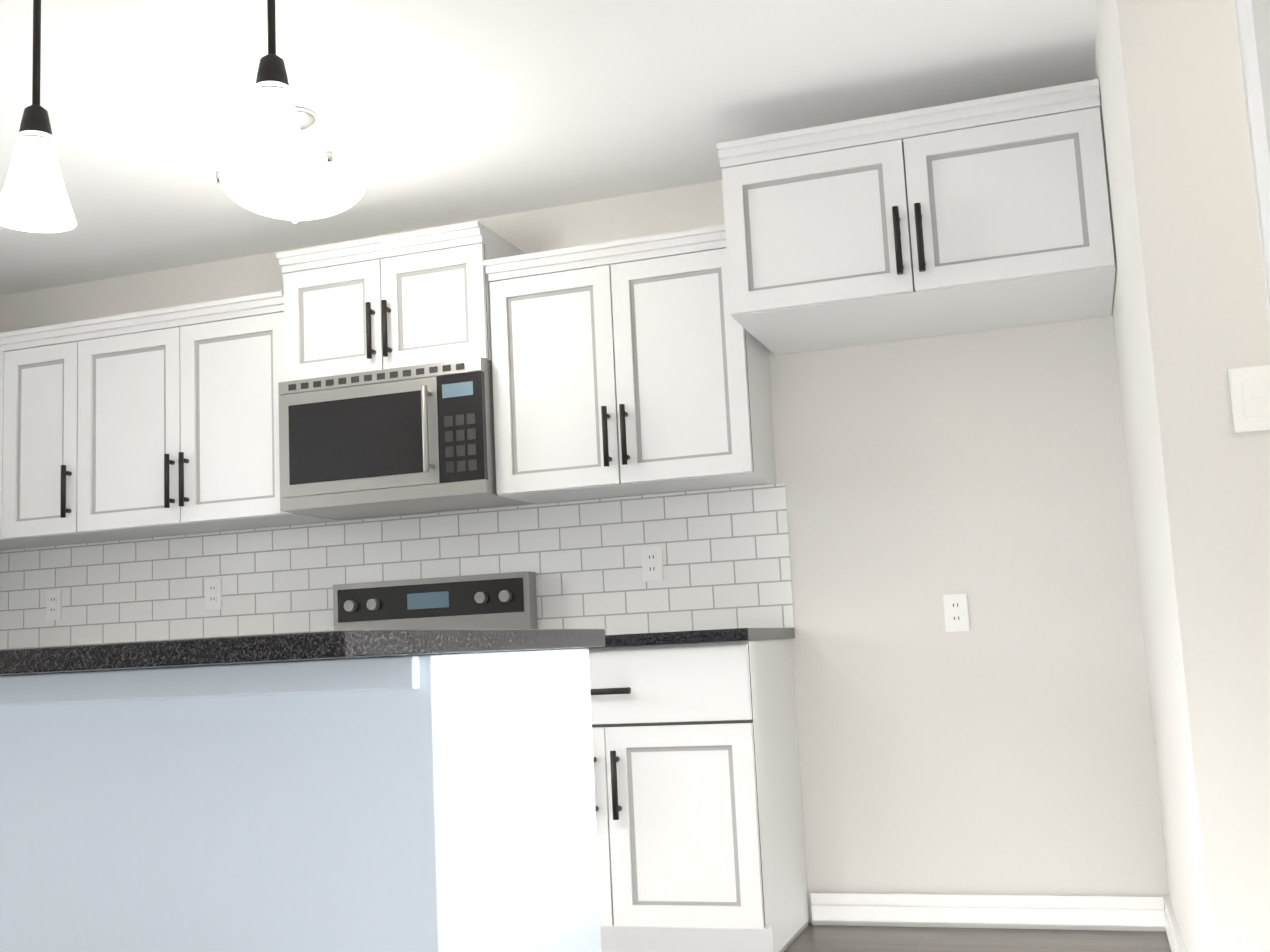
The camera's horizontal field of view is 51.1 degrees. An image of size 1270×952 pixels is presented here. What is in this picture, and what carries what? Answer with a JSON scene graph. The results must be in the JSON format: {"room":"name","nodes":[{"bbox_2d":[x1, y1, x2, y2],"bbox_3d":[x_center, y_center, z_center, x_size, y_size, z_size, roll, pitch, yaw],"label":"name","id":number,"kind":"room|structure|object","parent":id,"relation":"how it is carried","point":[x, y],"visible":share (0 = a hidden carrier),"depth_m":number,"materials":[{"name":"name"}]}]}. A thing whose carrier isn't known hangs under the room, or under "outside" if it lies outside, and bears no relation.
{"room":"kitchen","nodes":[
{"label":"kitchen","id":0,"kind":"room"},
{"bbox_2d":[0,0,1095,295],"bbox_3d":[-0.874,-1.408,1.202,6.500,0.061,7.310,-5,-8,18],"label":"ceiling","id":1,"kind":"structure","parent":0,"point":[434,112],"depth_m":3.73,"materials":[{"name":"paint"}]},
{"bbox_2d":[0,0,75,232],"bbox_3d":[-1.113,-0.830,2.475,0.140,0.734,0.140,-5,-8,18],"label":"pendant light","id":2,"kind":"object","parent":1,"relation":"hanging from","point":[34,197],"visible":1,"depth_m":2.42,"materials":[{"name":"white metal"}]},
{"bbox_2d":[231,0,315,191],"bbox_3d":[-0.635,-0.873,2.318,0.140,0.734,0.140,-5,-8,18],"label":"pendant light","id":3,"kind":"object","parent":1,"relation":"hanging from","point":[272,154],"visible":1,"depth_m":2.26,"materials":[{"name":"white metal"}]},
{"bbox_2d":[216,106,366,222],"bbox_3d":[-0.971,-0.874,3.795,0.410,0.320,0.419,-5,-8,18],"label":"semi-flush ceiling light","id":4,"kind":"object","parent":1,"relation":"attached to","point":[336,187],"visible":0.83,"depth_m":3.71,"materials":[{"name":"white glass"}]},
{"bbox_2d":[0,180,1168,923],"bbox_3d":[0.423,0.205,4.397,6.300,2.440,0.120,-5,-8,18],"label":"wall","id":5,"kind":"structure","parent":0,"point":[1004,744],"depth_m":4.12,"materials":[{"name":"paint"}]},
{"bbox_2d":[0,331,32,549],"bbox_3d":[-2.481,-0.114,5.172,0.369,0.770,0.330,-5,-8,18],"label":"upper cabinet","id":6,"kind":"object","parent":5,"relation":"attached to","point":[4,335],"depth_m":4.97,"materials":[{"name":"paint"}]},
{"bbox_2d":[0,327,124,546],"bbox_3d":[-2.130,-0.127,5.055,0.430,0.732,0.330,-5,-8,18],"label":"upper cabinet","id":7,"kind":"object","parent":5,"relation":"attached to","point":[46,380],"depth_m":4.91,"materials":[{"name":"paint"}]},
{"bbox_2d":[92,299,340,538],"bbox_3d":[-1.590,-0.176,4.879,0.952,0.732,0.330,-5,-8,18],"label":"upper cabinet","id":8,"kind":"object","parent":5,"relation":"attached to","point":[155,423],"depth_m":4.71,"materials":[{"name":"paint"}]},
{"bbox_2d":[0,483,794,649],"bbox_3d":[-1.024,0.393,4.795,3.218,0.466,0.006,-5,-8,18],"label":"tile backsplash","id":9,"kind":"structure","parent":5,"relation":"attached to","point":[726,558],"depth_m":4.68,"materials":[{"name":"white tile"}]},
{"bbox_2d":[46,590,61,620],"bbox_3d":[-2.272,0.505,5.195,0.072,0.115,0.008,-5,-8,18],"label":"electrical outlet","id":10,"kind":"object","parent":9,"relation":"attached to","point":[54,605],"visible":1,"depth_m":5.19,"materials":[{"name":"white plastic"}]},
{"bbox_2d":[205,578,221,609],"bbox_3d":[-1.576,0.442,4.968,0.072,0.115,0.008,-5,-8,18],"label":"electrical outlet","id":11,"kind":"object","parent":9,"relation":"attached to","point":[213,594],"visible":1,"depth_m":4.96,"materials":[{"name":"white plastic"}]},
{"bbox_2d":[641,546,663,581],"bbox_3d":[0.057,0.293,4.434,0.072,0.115,0.008,-5,-8,18],"label":"electrical outlet","id":12,"kind":"object","parent":9,"relation":"attached to","point":[652,563],"visible":1,"depth_m":4.43,"materials":[{"name":"white plastic"}]},
{"bbox_2d":[277,221,524,381],"bbox_3d":[-0.803,-0.556,4.618,0.760,0.451,0.403,-5,-8,18],"label":"upper cabinet","id":13,"kind":"object","parent":5,"relation":"attached to","point":[419,297],"visible":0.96,"depth_m":4.46,"materials":[{"name":"paint"}]},
{"bbox_2d":[278,357,532,519],"bbox_3d":[-0.789,-0.114,4.538,0.755,0.440,0.450,-5,-8,18],"label":"microwave","id":14,"kind":"object","parent":13,"relation":"attached to","point":[415,439],"visible":1,"depth_m":4.37,"materials":[{"name":"silver metal"}]},
{"bbox_2d":[483,224,775,503],"bbox_3d":[-0.019,-0.342,4.345,0.850,0.772,0.373,-5,-8,18],"label":"upper cabinet","id":15,"kind":"object","parent":5,"relation":"attached to","point":[631,366],"visible":0.88,"depth_m":4.21,"materials":[{"name":"paint"}]},
{"bbox_2d":[716,79,1115,354],"bbox_3d":[0.839,-0.727,3.956,1.062,0.502,0.643,-5,-8,18],"label":"upper cabinet","id":16,"kind":"object","parent":5,"relation":"attached to","point":[985,214],"visible":1,"depth_m":3.71,"materials":[{"name":"paint"}]},
{"bbox_2d":[943,593,969,631],"bbox_3d":[0.993,0.423,4.111,0.072,0.115,0.008,-5,-8,18],"label":"outlet","id":17,"kind":"object","parent":5,"relation":"attached to","point":[956,614],"visible":1,"depth_m":4.11,"materials":[{"name":"white plastic"}]},
{"bbox_2d":[811,892,1165,930],"bbox_3d":[1.040,1.306,3.992,1.030,0.095,0.018,-5,-8,18],"label":"baseboard","id":18,"kind":"structure","parent":5,"relation":"attached to","point":[1097,912],"depth_m":3.98,"materials":[{"name":"white wood"}]},
{"bbox_2d":[784,924,1170,951],"bbox_3d":[-0.754,1.068,0.881,6.500,0.060,7.310,-5,-8,18],"label":"floor","id":19,"kind":"structure","parent":0,"point":[826,938],"depth_m":3.82,"materials":[{"name":"brown wood"}]},
{"bbox_2d":[0,641,604,951],"bbox_3d":[-0.952,0.811,2.495,1.679,0.883,0.710,-5,-8,18],"label":"kitchen island","id":20,"kind":"object","parent":19,"relation":"on","point":[381,791],"depth_m":2.09,"materials":[{"name":"paint"}]},
{"bbox_2d":[0,629,604,676],"bbox_3d":[-1.017,0.341,2.437,1.692,0.035,0.990,-5,-8,18],"label":"island countertop","id":21,"kind":"structure","parent":20,"relation":"on","point":[339,645],"depth_m":1.82,"materials":[{"name":"black stone"}]},
{"bbox_2d":[333,571,537,630],"bbox_3d":[-0.784,0.896,4.272,0.759,1.155,0.712,-5,-8,18],"label":"range","id":22,"kind":"object","parent":19,"relation":"on","point":[494,601],"visible":0.21,"depth_m":4.59,"materials":[{"name":"silver metal"}]},
{"bbox_2d":[589,639,809,951],"bbox_3d":[0.011,0.965,4.044,0.868,0.884,0.643,-5,-8,18],"label":"base cabinet","id":23,"kind":"object","parent":19,"relation":"on","point":[699,821],"visible":0.54,"depth_m":3.74,"materials":[{"name":"paint"}]},
{"bbox_2d":[1095,0,1194,951],"bbox_3d":[1.314,0.017,3.281,0.120,2.440,1.458,-5,-8,18],"label":"wall","id":24,"kind":"structure","parent":0,"point":[1179,891],"depth_m":3.33,"materials":[{"name":"paint"}]},
{"bbox_2d":[1164,896,1185,951],"bbox_3d":[1.645,1.142,2.952,0.793,0.095,1.624,-5,-8,18],"label":"baseboard","id":25,"kind":"structure","parent":24,"relation":"attached to","point":[1175,939],"depth_m":3.54,"materials":[{"name":"white wood"}]},
{"bbox_2d":[1103,0,1269,951],"bbox_3d":[1.889,-0.147,2.236,1.885,2.440,0.120,-5,-8,18],"label":"wall","id":26,"kind":"structure","parent":0,"point":[1191,319],"depth_m":2.46,"materials":[{"name":"paint"}]},
{"bbox_2d":[1228,365,1269,432],"bbox_3d":[1.148,-0.143,2.416,0.118,0.118,0.010,-5,-8,18],"label":"hall light switch","id":27,"kind":"object","parent":26,"relation":"attached to","point":[1250,393],"visible":1,"depth_m":2.42,"materials":[{"name":"white plastic"}]},
{"bbox_3d":[1.038,-0.448,-0.405,1.808,2.440,5.462,-5,-8,18],"label":"wall","id":28,"kind":"structure","parent":0,"visible":0},
{"bbox_2d":[1234,0,1269,318],"bbox_3d":[0.756,-0.199,1.400,0.164,2.438,0.126,-5,-8,18],"label":"door frame","id":29,"kind":"structure","parent":28,"relation":"attached to","point":[1253,23],"depth_m":1.43,"materials":[{"name":"white wood"}]},
{"bbox_3d":[-2.423,1.150,4.562,0.643,0.884,1.170,-5,-8,18],"label":"base cabinet","id":30,"kind":"object","parent":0,"visible":0},
{"bbox_2d":[485,628,794,652],"bbox_3d":[-0.004,0.508,4.106,0.880,0.035,0.633,-5,-8,18],"label":"countertop","id":31,"kind":"structure","parent":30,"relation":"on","point":[689,637],"depth_m":3.74,"materials":[{"name":"black stone"}]}
]}

